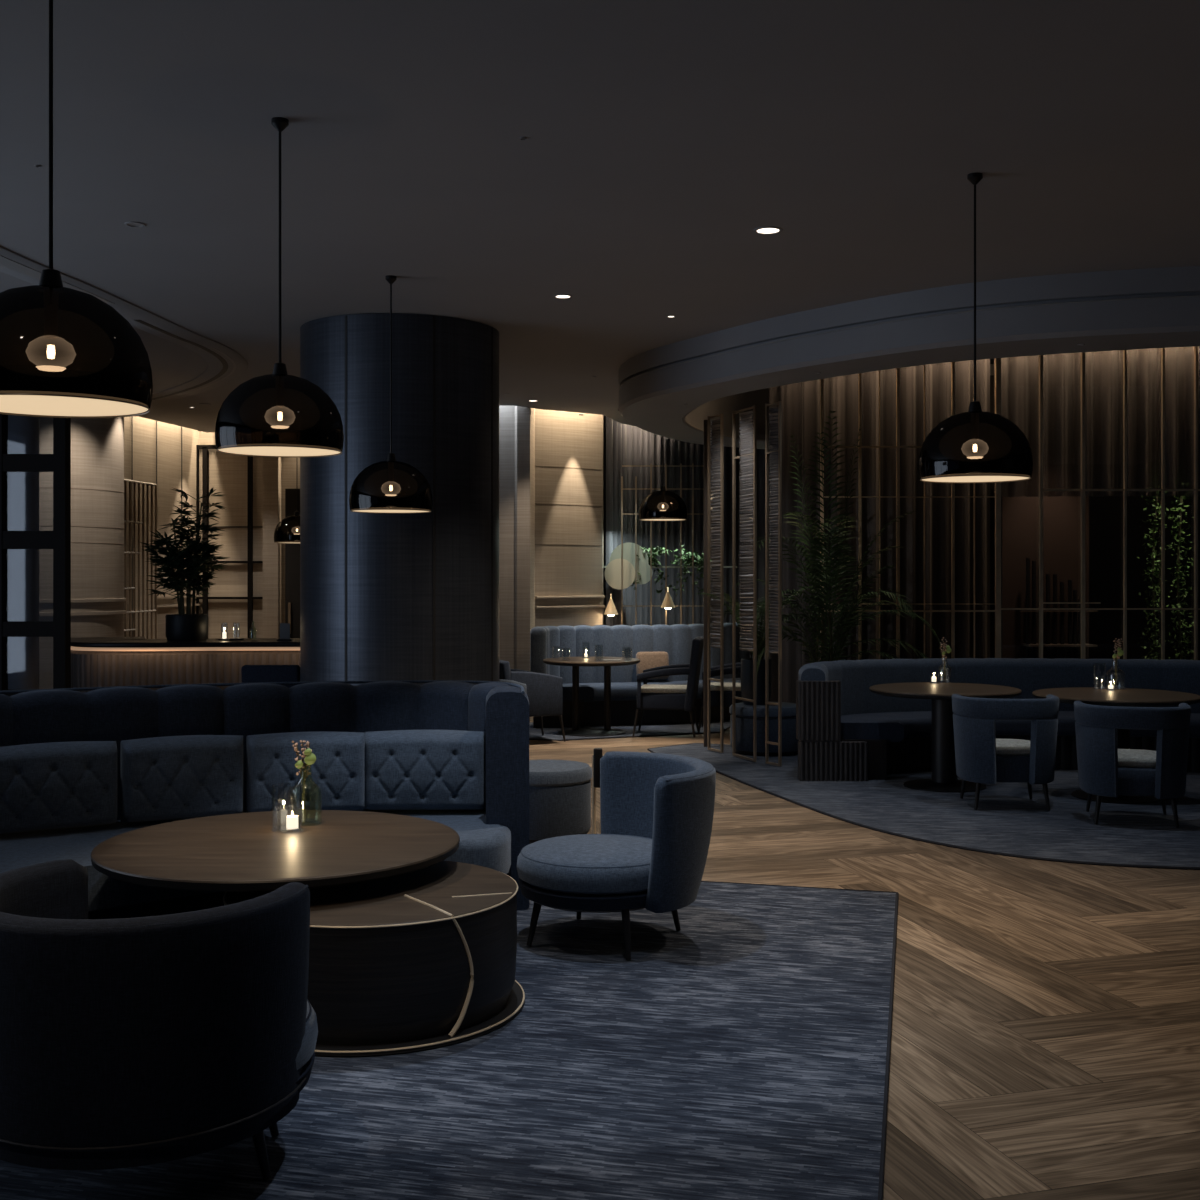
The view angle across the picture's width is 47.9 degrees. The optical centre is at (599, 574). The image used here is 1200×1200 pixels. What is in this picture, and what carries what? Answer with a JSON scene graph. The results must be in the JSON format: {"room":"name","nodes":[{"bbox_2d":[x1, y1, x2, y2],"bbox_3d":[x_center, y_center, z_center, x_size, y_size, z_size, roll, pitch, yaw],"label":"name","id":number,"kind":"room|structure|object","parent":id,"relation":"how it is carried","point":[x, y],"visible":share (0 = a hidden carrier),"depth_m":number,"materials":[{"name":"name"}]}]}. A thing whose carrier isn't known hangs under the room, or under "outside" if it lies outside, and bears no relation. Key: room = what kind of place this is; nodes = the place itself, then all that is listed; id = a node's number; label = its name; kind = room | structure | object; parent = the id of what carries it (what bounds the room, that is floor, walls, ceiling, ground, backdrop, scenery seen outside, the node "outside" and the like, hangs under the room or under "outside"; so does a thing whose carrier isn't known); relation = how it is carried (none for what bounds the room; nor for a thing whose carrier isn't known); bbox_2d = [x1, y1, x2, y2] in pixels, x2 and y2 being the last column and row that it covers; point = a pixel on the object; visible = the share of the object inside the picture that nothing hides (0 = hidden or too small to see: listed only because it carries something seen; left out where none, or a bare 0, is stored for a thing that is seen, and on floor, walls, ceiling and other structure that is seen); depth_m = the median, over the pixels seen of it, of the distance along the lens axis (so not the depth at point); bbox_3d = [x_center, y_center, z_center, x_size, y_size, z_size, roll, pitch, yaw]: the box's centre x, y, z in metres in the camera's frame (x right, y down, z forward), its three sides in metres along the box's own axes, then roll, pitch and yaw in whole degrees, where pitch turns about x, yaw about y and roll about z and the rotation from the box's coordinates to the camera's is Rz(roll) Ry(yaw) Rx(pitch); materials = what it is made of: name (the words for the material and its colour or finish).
{"room":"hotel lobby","nodes":[
{"label":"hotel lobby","id":0,"kind":"room"},
{"bbox_2d":[8,415,38,688],"bbox_3d":[-4.710,-0.105,11.000,0.260,3.410,0.260,0,0,0],"label":"window","id":1,"kind":"structure","parent":0,"point":[23,431],"depth_m":10.88,"materials":[{"name":"grey glass"}]},
{"bbox_2d":[39,417,125,688],"bbox_3d":[-5.240,-0.105,13.000,1.276,3.410,1.276,0,0,0],"label":"wall","id":2,"kind":"structure","parent":0,"point":[97,444],"depth_m":12.60,"materials":[{"name":"brown"}]},
{"bbox_2d":[124,416,199,638],"bbox_3d":[-5.537,-0.400,16.209,0.764,4.000,2.434,0,0,30],"label":"wall","id":3,"kind":"structure","parent":0,"point":[162,454],"depth_m":16.36,"materials":[{"name":"beige"}]},
{"bbox_2d":[196,431,299,638],"bbox_3d":[-3.765,-0.400,17.370,2.931,4.000,0.300,0,0,0],"label":"wall","id":4,"kind":"structure","parent":0,"point":[246,598],"depth_m":17.40,"materials":[{"name":"brown"}]},
{"bbox_2d":[285,489,299,637],"bbox_3d":[-3.200,0.250,17.230,1.620,2.700,0.140,0,0,0],"label":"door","id":5,"kind":"structure","parent":4,"relation":"in","point":[292,496],"depth_m":17.20,"materials":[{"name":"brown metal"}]},
{"bbox_2d":[300,313,498,685],"bbox_3d":[-1.490,-0.107,10.100,1.500,3.415,1.500,0,0,0],"label":"round column","id":6,"kind":"structure","parent":0,"point":[384,596],"depth_m":9.46,"materials":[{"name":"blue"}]},
{"bbox_2d":[499,406,514,668],"bbox_3d":[-1.265,-0.400,14.810,0.670,4.000,0.120,0,0,0],"label":"wall","id":7,"kind":"structure","parent":0,"point":[506,413],"depth_m":14.75,"materials":[{"name":"grey paint"}]},
{"bbox_2d":[515,406,534,721],"bbox_3d":[-0.830,-0.400,14.880,0.200,4.000,0.440,0,0,0],"label":"wall","id":8,"kind":"structure","parent":0,"point":[524,416],"depth_m":14.66,"materials":[{"name":"grey paint"}]},
{"bbox_2d":[535,409,604,626],"bbox_3d":[-0.242,-0.400,15.627,0.458,4.000,1.445,0,0,33],"label":"wall","id":9,"kind":"structure","parent":0,"point":[569,446],"depth_m":15.38,"materials":[{"name":"brown wood"}]},
{"bbox_2d":[604,594,617,615],"bbox_3d":[0.127,0.348,15.652,0.170,0.257,0.275,0,0,0],"label":"wall lamp","id":10,"kind":"object","parent":9,"relation":"attached to","point":[610,610],"visible":1,"depth_m":15.56,"materials":[{"name":"gold metal"}]},
{"bbox_2d":[605,559,634,588],"bbox_3d":[0.235,-0.012,15.843,0.364,0.364,0.014,0,0,0],"label":"disc","id":11,"kind":"object","parent":9,"relation":"attached to","point":[613,569],"visible":1,"depth_m":15.83,"materials":[{"name":"beige paint"}]},
{"bbox_2d":[603,566,736,581],"bbox_3d":[0.827,-0.012,16.050,1.583,0.184,0.220,0,0,0],"label":"wall shelf","id":12,"kind":"object","parent":9,"relation":"attached to","point":[603,566],"visible":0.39,"depth_m":15.94,"materials":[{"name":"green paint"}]},
{"bbox_2d":[630,546,671,593],"bbox_3d":[0.594,-0.063,15.939,0.554,0.566,0.331,0,0,0],"label":"shelf plant","id":13,"kind":"object","parent":12,"relation":"on","point":[654,549],"visible":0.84,"depth_m":15.92,"materials":[{"name":"green plant"}]},
{"bbox_2d":[670,545,711,595],"bbox_3d":[1.083,-0.047,15.953,0.510,0.621,0.309,0,0,0],"label":"shelf plant","id":14,"kind":"object","parent":12,"relation":"on","point":[698,560],"visible":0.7,"depth_m":15.94,"materials":[{"name":"green plant"}]},
{"bbox_2d":[0,0,1199,432],"bbox_3d":[0.000,-2.160,7.900,15.000,0.680,24.000,0,0,0],"label":"ceiling","id":15,"kind":"structure","parent":0,"point":[660,135],"depth_m":5.93,"materials":[{"name":"paint"}]},
{"bbox_2d":[0,0,152,417],"bbox_3d":[-1.422,-1.127,3.497,0.502,1.386,0.502,0,0,0],"label":"pendant lamp","id":16,"kind":"object","parent":15,"relation":"hanging from","point":[65,352],"visible":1,"depth_m":3.34,"materials":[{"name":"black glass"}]},
{"bbox_2d":[0,395,147,415],"bbox_3d":[-1.422,-0.446,3.497,0.478,0.014,0.478,0,0,0],"label":"diffuser","id":17,"kind":"object","parent":16,"relation":"attached to","point":[19,405],"depth_m":3.55,"materials":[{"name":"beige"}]},
{"bbox_2d":[0,246,247,400],"bbox_3d":[-3.546,-1.817,10.681,1.321,0.025,6.881,0,0,-9],"label":"trim","id":18,"kind":"structure","parent":15,"relation":"attached to","point":[225,364],"depth_m":10.06,"materials":[{"name":"paint"}]},
{"bbox_2d":[215,117,343,457],"bbox_3d":[-1.280,-1.155,5.400,0.502,1.329,0.502,0,0,0],"label":"pendant lamp","id":19,"kind":"object","parent":15,"relation":"hanging from","point":[278,413],"visible":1,"depth_m":5.22,"materials":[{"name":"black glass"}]},
{"bbox_2d":[219,446,340,455],"bbox_3d":[-1.280,-0.503,5.400,0.478,0.014,0.478,0,0,0],"label":"diffuser","id":20,"kind":"object","parent":19,"relation":"attached to","point":[234,450],"depth_m":5.45,"materials":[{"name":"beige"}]},
{"bbox_2d":[274,511,299,543],"bbox_3d":[-3.367,-1.087,15.000,0.502,1.465,0.502,0,0,0],"label":"pendant lamp","id":21,"kind":"object","parent":15,"relation":"hanging from","point":[287,530],"visible":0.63,"depth_m":14.79,"materials":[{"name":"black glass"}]},
{"bbox_2d":[349,275,431,512],"bbox_3d":[-1.274,-1.103,8.232,0.502,1.434,0.502,0,0,0],"label":"pendant lamp","id":22,"kind":"object","parent":15,"relation":"hanging from","point":[390,485],"visible":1,"depth_m":8.06,"materials":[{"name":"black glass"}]},
{"bbox_2d":[355,510,428,512],"bbox_3d":[-1.274,-0.398,8.232,0.478,0.014,0.478,0,0,0],"label":"diffuser","id":23,"kind":"object","parent":22,"relation":"attached to","point":[360,511],"depth_m":8.38,"materials":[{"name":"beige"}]},
{"bbox_2d":[639,436,686,520],"bbox_3d":[0.656,-1.196,14.062,0.502,1.248,0.502,0,0,0],"label":"pendant lamp","id":24,"kind":"object","parent":15,"relation":"hanging from","point":[662,505],"visible":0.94,"depth_m":13.88,"materials":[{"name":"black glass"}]},
{"bbox_2d":[606,417,764,657],"bbox_3d":[1.490,-0.395,17.577,4.157,3.950,0.854,0,0,-37],"label":"curtain","id":25,"kind":"object","parent":15,"relation":"hanging from","point":[625,444],"visible":0.14,"depth_m":17.31,"materials":[{"name":"grey fabric"}]},
{"bbox_2d":[753,226,782,234],"bbox_3d":[0.886,-1.817,7.122,0.153,0.006,0.153,0,0,0],"label":"recessed light","id":26,"kind":"object","parent":15,"relation":"in","point":[765,230],"visible":1,"depth_m":7.12,"materials":[{"name":"plastic"}]},
{"bbox_2d":[769,359,989,702],"bbox_3d":[2.688,-0.395,12.982,2.106,3.950,0.294,0,0,8],"label":"curtain","id":27,"kind":"object","parent":15,"relation":"hanging from","point":[800,401],"visible":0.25,"depth_m":12.96,"materials":[{"name":"brown fabric"}]},
{"bbox_2d":[619,266,1199,448],"bbox_3d":[3.683,-1.910,11.813,7.034,0.940,8.426,0,0,0],"label":"soffit","id":28,"kind":"structure","parent":15,"relation":"attached to","point":[725,371],"depth_m":8.82,"materials":[{"name":"paint"}]},
{"bbox_2d":[918,172,1032,482],"bbox_3d":[1.704,-1.127,6.136,0.502,1.387,0.502,0,0,0],"label":"pendant lamp","id":29,"kind":"object","parent":15,"relation":"hanging from","point":[976,445],"visible":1,"depth_m":5.96,"materials":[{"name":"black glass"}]},
{"bbox_2d":[923,476,1027,481],"bbox_3d":[1.705,-0.445,6.136,0.478,0.014,0.478,0,0,0],"label":"diffuser","id":30,"kind":"object","parent":29,"relation":"attached to","point":[925,478],"depth_m":6.23,"materials":[{"name":"white"}]},
{"bbox_2d":[994,346,1199,496],"bbox_3d":[5.290,-1.560,12.834,3.025,1.620,0.152,0,0,4],"label":"curtain","id":31,"kind":"object","parent":15,"relation":"hanging from","point":[1103,369],"visible":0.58,"depth_m":12.86,"materials":[{"name":"brown fabric"}]},
{"bbox_2d":[604,416,605,624],"bbox_3d":[3.208,-0.400,18.224,7.548,4.000,1.608,0,0,-19],"label":"wall","id":32,"kind":"structure","parent":0,"point":[604,416],"depth_m":16.41,"materials":[{"name":"paint"}]},
{"bbox_2d":[610,543,648,564],"bbox_3d":[0.341,-0.153,15.873,0.459,0.459,0.014,0,0,0],"label":"disc","id":33,"kind":"object","parent":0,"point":[628,548],"visible":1,"depth_m":15.87,"materials":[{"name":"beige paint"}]},
{"bbox_2d":[633,562,652,583],"bbox_3d":[0.482,-0.024,15.858,0.270,0.270,0.014,0,0,0],"label":"disc","id":34,"kind":"object","parent":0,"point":[643,568],"visible":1,"depth_m":15.85,"materials":[{"name":"glass"}]},
{"bbox_2d":[529,721,1199,1199],"bbox_3d":[-0.006,1.657,8.109,16.986,0.115,25.841,0,0,0],"label":"floor","id":35,"kind":"structure","parent":0,"point":[1045,1038],"depth_m":5.04,"materials":[{"name":"brown wood"}]},
{"bbox_2d":[0,414,70,695],"bbox_3d":[-4.701,-0.110,9.600,1.835,3.420,0.100,0,0,0],"label":"window","id":36,"kind":"structure","parent":35,"relation":"on","point":[59,462],"depth_m":9.55,"materials":[{"name":"black metal"}]},
{"bbox_2d":[124,479,156,638],"bbox_3d":[-5.274,0.263,15.446,0.028,2.674,0.937,0,0,6],"label":"slatted screen","id":37,"kind":"object","parent":35,"relation":"on","point":[143,611],"visible":0.5,"depth_m":15.44,"materials":[{"name":"brown wood"}]},
{"bbox_2d":[71,636,299,692],"bbox_3d":[-3.293,1.073,11.409,2.790,1.055,1.131,0,0,0],"label":"bar counter","id":38,"kind":"object","parent":35,"relation":"on","point":[95,661],"depth_m":10.95,"materials":[{"name":"brown wood"}]},
{"bbox_2d":[141,487,229,640],"bbox_3d":[-3.463,-0.105,11.261,0.745,1.299,0.692,0,0,0],"label":"potted palm","id":39,"kind":"object","parent":38,"relation":"on","point":[181,626],"visible":1,"depth_m":11.21,"materials":[{"name":"black"}]},
{"bbox_2d":[71,636,299,646],"bbox_3d":[-3.292,0.562,11.411,2.787,0.035,1.124,0,0,0],"label":"countertop","id":40,"kind":"structure","parent":38,"relation":"on","point":[141,641],"depth_m":10.95,"materials":[{"name":"black metal"}]},
{"bbox_2d":[165,614,207,640],"bbox_3d":[-3.457,0.436,11.300,0.344,0.215,0.344,0,0,0],"label":"pot","id":41,"kind":"object","parent":38,"relation":"on","point":[179,627],"depth_m":11.16,"materials":[{"name":"black ceramic"}]},
{"bbox_2d":[280,623,289,638],"bbox_3d":[-2.637,0.474,11.300,0.085,0.140,0.012,0,0,0],"label":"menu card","id":42,"kind":"object","parent":38,"relation":"on","point":[284,627],"visible":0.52,"depth_m":11.29,"materials":[{"name":"grey"}]},
{"bbox_2d":[241,665,299,687],"bbox_3d":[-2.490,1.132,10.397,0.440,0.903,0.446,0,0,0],"label":"armchair","id":43,"kind":"object","parent":35,"relation":"on","point":[249,673],"visible":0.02,"depth_m":10.18,"materials":[{"name":"fabric"}]},
{"bbox_2d":[0,881,898,1199],"bbox_3d":[-2.357,1.593,4.009,7.701,0.016,7.193,0,0,0],"label":"area rug","id":44,"kind":"object","parent":35,"relation":"on","point":[742,1051],"visible":0.47,"depth_m":4.21,"materials":[{"name":"blue carpet"}]},
{"bbox_2d":[0,859,317,1179],"bbox_3d":[-1.219,1.200,3.615,0.910,0.770,0.943,0,0,22],"label":"lounge chair","id":45,"kind":"object","parent":44,"relation":"on","point":[137,1041],"visible":1,"depth_m":3.20,"materials":[{"name":"fabric"}]},
{"bbox_2d":[0,680,528,918],"bbox_3d":[-2.678,1.069,5.416,5.355,1.038,1.869,0,0,-40],"label":"curved sofa","id":46,"kind":"object","parent":44,"relation":"on","point":[494,837],"visible":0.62,"depth_m":6.46,"materials":[{"name":"blue fabric"}]},
{"bbox_2d":[0,741,116,833],"bbox_3d":[-2.519,0.970,6.180,0.600,0.397,0.229,0,0,-31],"label":"cushion","id":47,"kind":"object","parent":46,"relation":"on","point":[51,785],"visible":1,"depth_m":6.11,"materials":[{"name":"fabric"}]},
{"bbox_2d":[120,735,242,821],"bbox_3d":[-1.990,0.970,6.450,0.565,0.397,0.229,0,0,-21],"label":"cushion","id":48,"kind":"object","parent":46,"relation":"on","point":[185,776],"visible":1,"depth_m":6.36,"materials":[{"name":"fabric"}]},
{"bbox_2d":[246,731,365,812],"bbox_3d":[-1.435,0.970,6.609,0.575,0.397,0.229,0,0,-13],"label":"cushion","id":49,"kind":"object","parent":46,"relation":"on","point":[338,769],"visible":0.91,"depth_m":6.52,"materials":[{"name":"fabric"}]},
{"bbox_2d":[364,730,485,809],"bbox_3d":[-0.866,0.970,6.697,0.620,0.397,0.229,0,0,0],"label":"cushion","id":50,"kind":"object","parent":46,"relation":"on","point":[405,769],"visible":0.98,"depth_m":6.60,"materials":[{"name":"fabric"}]},
{"bbox_2d":[91,810,459,905],"bbox_3d":[-1.260,1.318,5.330,1.406,0.540,1.406,0,0,0],"label":"coffee table","id":51,"kind":"object","parent":44,"relation":"on","point":[239,852],"visible":0.77,"depth_m":5.11,"materials":[{"name":"brown wood"}]},
{"bbox_2d":[271,783,301,832],"bbox_3d":[-1.287,0.955,5.548,0.124,0.185,0.124,0,0,0],"label":"glass","id":52,"kind":"object","parent":51,"relation":"on","point":[282,828],"visible":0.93,"depth_m":5.53,"materials":[{"name":"clear glass"}]},
{"bbox_2d":[286,811,297,828],"bbox_3d":[-1.262,1.001,5.536,0.048,0.070,0.048,0,0,0],"label":"candle","id":53,"kind":"object","parent":52,"relation":"in","point":[291,820],"visible":1,"depth_m":5.52,"materials":[{"name":"beige wax"}]},
{"bbox_2d":[290,778,321,825],"bbox_3d":[-1.240,0.920,5.693,0.132,0.255,0.132,0,0,0],"label":"bottle vase","id":54,"kind":"object","parent":51,"relation":"on","point":[309,821],"visible":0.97,"depth_m":5.69,"materials":[{"name":"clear glass"}]},
{"bbox_2d":[292,740,315,819],"bbox_3d":[-1.247,0.864,5.699,0.110,0.339,0.066,0,0,0],"label":"flower sprig","id":55,"kind":"object","parent":54,"relation":"in","point":[310,758],"visible":1,"depth_m":5.69,"materials":[{"name":"green plant"}]},
{"bbox_2d":[223,860,524,1056],"bbox_3d":[-0.840,1.371,5.000,1.122,0.433,1.122,0,0,35],"label":"table","id":56,"kind":"object","parent":44,"relation":"on","point":[424,959],"visible":0.63,"depth_m":4.58,"materials":[{"name":"brown wood"}]},
{"bbox_2d":[517,751,715,959],"bbox_3d":[0.068,1.205,5.907,0.869,0.760,0.887,0,0,-16],"label":"lounge chair","id":57,"kind":"object","parent":44,"relation":"on","point":[650,852],"visible":1,"depth_m":5.64,"materials":[{"name":"blue fabric"}]},
{"bbox_2d":[499,660,565,741],"bbox_3d":[-0.738,1.192,12.942,0.658,0.784,0.620,0,0,-25],"label":"armchair","id":58,"kind":"object","parent":35,"relation":"on","point":[544,691],"visible":0.57,"depth_m":12.69,"materials":[{"name":"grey fabric"}]},
{"bbox_2d":[529,760,591,843],"bbox_3d":[-0.330,1.364,8.150,0.566,0.446,0.566,0,0,0],"label":"ottoman","id":59,"kind":"object","parent":35,"relation":"on","point":[559,790],"visible":0.59,"depth_m":7.90,"materials":[{"name":"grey fabric"}]},
{"bbox_2d":[529,760,591,786],"bbox_3d":[-0.330,1.190,8.150,0.566,0.097,0.566,0,0,0],"label":"cushion","id":60,"kind":"object","parent":59,"relation":"on","point":[542,773],"depth_m":7.95,"materials":[{"name":"fabric"}]},
{"bbox_2d":[592,748,602,833],"bbox_3d":[-0.011,1.274,7.500,0.160,0.628,0.120,0,0,0],"label":"stand","id":61,"kind":"object","parent":35,"relation":"on","point":[597,755],"visible":0.44,"depth_m":7.49,"materials":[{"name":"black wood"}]},
{"bbox_2d":[529,720,729,740],"bbox_3d":[-0.194,1.593,14.189,4.036,0.016,2.049,0,0,-22],"label":"area rug","id":62,"kind":"object","parent":35,"relation":"on","point":[647,730],"visible":0.19,"depth_m":13.79,"materials":[{"name":"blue carpet"}]},
{"bbox_2d":[543,657,639,736],"bbox_3d":[-0.085,1.219,13.600,0.980,0.738,0.980,0,0,0],"label":"dining table","id":63,"kind":"object","parent":62,"relation":"on","point":[575,662],"visible":0.98,"depth_m":13.57,"materials":[{"name":"brown wood"}]},
{"bbox_2d":[530,623,749,727],"bbox_3d":[0.635,1.063,14.662,3.017,1.037,0.859,0,0,-26],"label":"banquette","id":64,"kind":"object","parent":62,"relation":"on","point":[676,640],"visible":0.46,"depth_m":14.55,"materials":[{"name":"fabric"}]},
{"bbox_2d":[636,651,668,679],"bbox_3d":[0.570,0.980,14.620,0.360,0.300,0.161,0,0,-11],"label":"cushion","id":65,"kind":"object","parent":64,"relation":"on","point":[648,660],"visible":0.72,"depth_m":14.57,"materials":[{"name":"beige fabric"}]},
{"bbox_2d":[632,636,703,737],"bbox_3d":[0.685,1.102,13.447,0.669,0.963,0.620,0,0,8],"label":"armchair","id":66,"kind":"object","parent":62,"relation":"on","point":[649,696],"visible":0.99,"depth_m":13.19,"materials":[{"name":"wood"}]},
{"bbox_2d":[641,684,686,693],"bbox_3d":[0.650,1.135,13.451,0.500,0.050,0.470,0,0,8],"label":"seat cushion","id":67,"kind":"object","parent":66,"relation":"on","point":[645,688],"depth_m":13.24,"materials":[{"name":"grey fabric"}]},
{"bbox_2d":[621,464,703,625],"bbox_3d":[0.828,0.150,15.750,1.157,2.900,0.014,0,0,0],"label":"trellis","id":68,"kind":"object","parent":35,"relation":"on","point":[650,465],"visible":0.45,"depth_m":15.74,"materials":[{"name":"brown metal"}]},
{"bbox_2d":[661,587,674,608],"bbox_3d":[0.783,0.266,15.602,0.170,0.257,0.275,0,0,0],"label":"wall lamp","id":69,"kind":"object","parent":68,"relation":"attached to","point":[667,603],"visible":1,"depth_m":15.51,"materials":[{"name":"gold metal"}]},
{"bbox_2d":[698,636,764,732],"bbox_3d":[1.345,1.102,13.716,0.669,0.963,0.620,0,0,8],"label":"armchair","id":70,"kind":"object","parent":35,"relation":"on","point":[715,670],"visible":0.33,"depth_m":13.49,"materials":[{"name":"fabric"}]},
{"bbox_2d":[711,682,740,690],"bbox_3d":[1.310,1.135,13.721,0.500,0.050,0.470,0,0,8],"label":"seat cushion","id":71,"kind":"object","parent":70,"relation":"on","point":[715,686],"depth_m":13.51,"materials":[{"name":"grey fabric"}]},
{"bbox_2d":[647,743,1199,869],"bbox_3d":[3.521,1.593,9.950,6.177,0.016,5.618,0,0,0],"label":"area rug","id":72,"kind":"object","parent":35,"relation":"on","point":[1005,822],"visible":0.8,"depth_m":8.91,"materials":[{"name":"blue carpet"}]},
{"bbox_2d":[704,420,706,746],"bbox_3d":[0.986,0.080,12.500,0.050,3.030,0.040,0,0,0],"label":"post","id":73,"kind":"object","parent":72,"relation":"on","point":[705,421],"visible":0.64,"depth_m":12.48,"materials":[{"name":"brown"}]},
{"bbox_2d":[707,413,723,752],"bbox_3d":[1.028,0.072,12.097,0.036,3.015,0.243,0,0,-26],"label":"divider","id":74,"kind":"object","parent":72,"relation":"on","point":[715,436],"visible":1,"depth_m":12.07,"materials":[{"name":"brown metal"}]},
{"bbox_2d":[732,405,756,761],"bbox_3d":[1.234,0.072,11.607,0.036,3.015,0.425,0,0,-20],"label":"slatted screen","id":75,"kind":"object","parent":72,"relation":"on","point":[748,423],"visible":1,"depth_m":11.54,"materials":[{"name":"brown wood"}]},
{"bbox_2d":[729,702,798,755],"bbox_3d":[1.500,1.372,12.100,0.676,0.432,0.676,0,0,0],"label":"ottoman","id":76,"kind":"object","parent":72,"relation":"on","point":[744,712],"visible":0.61,"depth_m":11.82,"materials":[{"name":"blue fabric"}]},
{"bbox_2d":[697,586,815,704],"bbox_3d":[1.367,0.626,12.181,0.990,1.055,0.896,0,0,40],"label":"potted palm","id":77,"kind":"object","parent":76,"relation":"on","point":[746,663],"visible":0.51,"depth_m":12.01,"materials":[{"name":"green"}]},
{"bbox_2d":[741,658,771,704],"bbox_3d":[1.400,0.954,12.100,0.280,0.400,0.280,0,0,0],"label":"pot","id":78,"kind":"object","parent":77,"relation":"on","point":[746,663],"depth_m":11.99,"materials":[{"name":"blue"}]},
{"bbox_2d":[729,702,795,718],"bbox_3d":[1.500,1.204,12.100,0.676,0.097,0.676,0,0,0],"label":"cushion","id":79,"kind":"object","parent":76,"relation":"on","point":[743,711],"depth_m":11.83,"materials":[{"name":"blue fabric"}]},
{"bbox_2d":[765,401,781,765],"bbox_3d":[1.435,0.072,11.221,0.036,3.015,0.194,0,0,-31],"label":"divider","id":80,"kind":"object","parent":72,"relation":"on","point":[775,413],"visible":1,"depth_m":11.20,"materials":[{"name":"brown wood"}]},
{"bbox_2d":[736,406,942,674],"bbox_3d":[2.141,0.052,12.163,1.831,3.096,1.390,0,0,0],"label":"potted palm","id":81,"kind":"object","parent":72,"relation":"on","point":[820,574],"visible":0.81,"depth_m":12.00,"materials":[{"name":"green plant"}]},
{"bbox_2d":[869,682,1021,792],"bbox_3d":[2.590,1.219,10.150,1.110,0.738,1.110,0,0,0],"label":"dining table","id":82,"kind":"object","parent":72,"relation":"on","point":[944,778],"visible":0.95,"depth_m":10.06,"materials":[{"name":"brown wood"}]},
{"bbox_2d":[796,658,1199,780],"bbox_3d":[3.865,1.151,11.029,4.682,0.872,1.379,0,0,0],"label":"banquette","id":83,"kind":"object","parent":72,"relation":"on","point":[846,731],"visible":0.66,"depth_m":11.02,"materials":[{"name":"blue fabric"}]},
{"bbox_2d":[952,694,1058,810],"bbox_3d":[2.783,1.204,9.263,0.701,0.759,0.606,0,0,4],"label":"dining chair","id":84,"kind":"object","parent":72,"relation":"on","point":[980,757],"visible":1,"depth_m":9.05,"materials":[{"name":"blue fabric"}]},
{"bbox_2d":[996,739,1029,754],"bbox_3d":[2.786,1.181,9.310,0.490,0.067,0.490,0,0,4],"label":"seat cushion","id":85,"kind":"object","parent":84,"relation":"on","point":[1003,746],"depth_m":9.09,"materials":[{"name":"grey fabric"}]},
{"bbox_2d":[1032,687,1199,803],"bbox_3d":[3.690,1.219,9.660,1.140,0.738,1.140,0,0,0],"label":"dining table","id":86,"kind":"object","parent":72,"relation":"on","point":[1126,697],"visible":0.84,"depth_m":9.50,"materials":[{"name":"brown wood"}]},
{"bbox_2d":[1105,660,1124,688],"bbox_3d":[3.851,0.744,10.086,0.140,0.210,0.140,0,0,0],"label":"bottle vase","id":87,"kind":"object","parent":86,"relation":"on","point":[1116,687],"visible":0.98,"depth_m":10.09,"materials":[{"name":"clear glass"}]},
{"bbox_2d":[1112,638,1123,686],"bbox_3d":[3.863,0.653,10.080,0.086,0.363,0.061,0,0,0],"label":"flower sprig","id":88,"kind":"object","parent":87,"relation":"in","point":[1120,652],"visible":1,"depth_m":10.08,"materials":[{"name":"green plant"}]},
{"bbox_2d":[1074,701,1190,827],"bbox_3d":[3.428,1.204,8.699,0.701,0.759,0.606,0,0,14],"label":"dining chair","id":89,"kind":"object","parent":72,"relation":"on","point":[1104,769],"visible":1,"depth_m":8.49,"materials":[{"name":"blue fabric"}]},
{"bbox_2d":[1118,749,1155,766],"bbox_3d":[3.440,1.181,8.745,0.490,0.067,0.490,0,0,14],"label":"seat cushion","id":90,"kind":"object","parent":89,"relation":"on","point":[1126,757],"depth_m":8.54,"materials":[{"name":"grey fabric"}]},
{"bbox_2d":[820,346,1199,659],"bbox_3d":[4.191,-0.370,12.602,4.266,3.940,0.064,0,0,0],"label":"slatted screen","id":91,"kind":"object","parent":35,"relation":"on","point":[997,496],"depth_m":12.58,"materials":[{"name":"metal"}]},
{"bbox_2d":[1001,496,1097,658],"bbox_3d":[4.711,0.150,14.102,0.945,2.900,0.345,0,0,0],"label":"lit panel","id":92,"kind":"object","parent":35,"relation":"on","point":[1019,514],"visible":0.57,"depth_m":14.22,"materials":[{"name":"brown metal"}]},
{"bbox_2d":[1020,610,1097,646],"bbox_3d":[4.784,0.555,14.080,0.800,0.373,0.300,0,0,0],"label":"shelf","id":93,"kind":"object","parent":92,"relation":"attached to","point":[1061,628],"depth_m":14.10,"materials":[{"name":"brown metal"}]},
{"bbox_2d":[1137,496,1171,659],"bbox_3d":[5.571,0.163,13.505,0.348,2.875,0.312,0,0,0],"label":"climbing vine","id":94,"kind":"object","parent":35,"relation":"on","point":[1154,529],"visible":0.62,"depth_m":13.49,"materials":[{"name":"green plant"}]},
{"bbox_2d":[1165,496,1193,659],"bbox_3d":[5.787,0.252,13.499,0.302,2.698,0.335,0,0,28],"label":"climbing vine","id":95,"kind":"object","parent":35,"relation":"on","point":[1179,603],"visible":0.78,"depth_m":13.49,"materials":[{"name":"green plant"}]},
{"bbox_2d":[990,375,1199,659],"bbox_3d":[5.400,-0.300,14.900,2.900,3.800,0.060,0,0,0],"label":"glass wall","id":96,"kind":"structure","parent":0,"point":[1105,512],"depth_m":14.87,"materials":[{"name":"black glass"}]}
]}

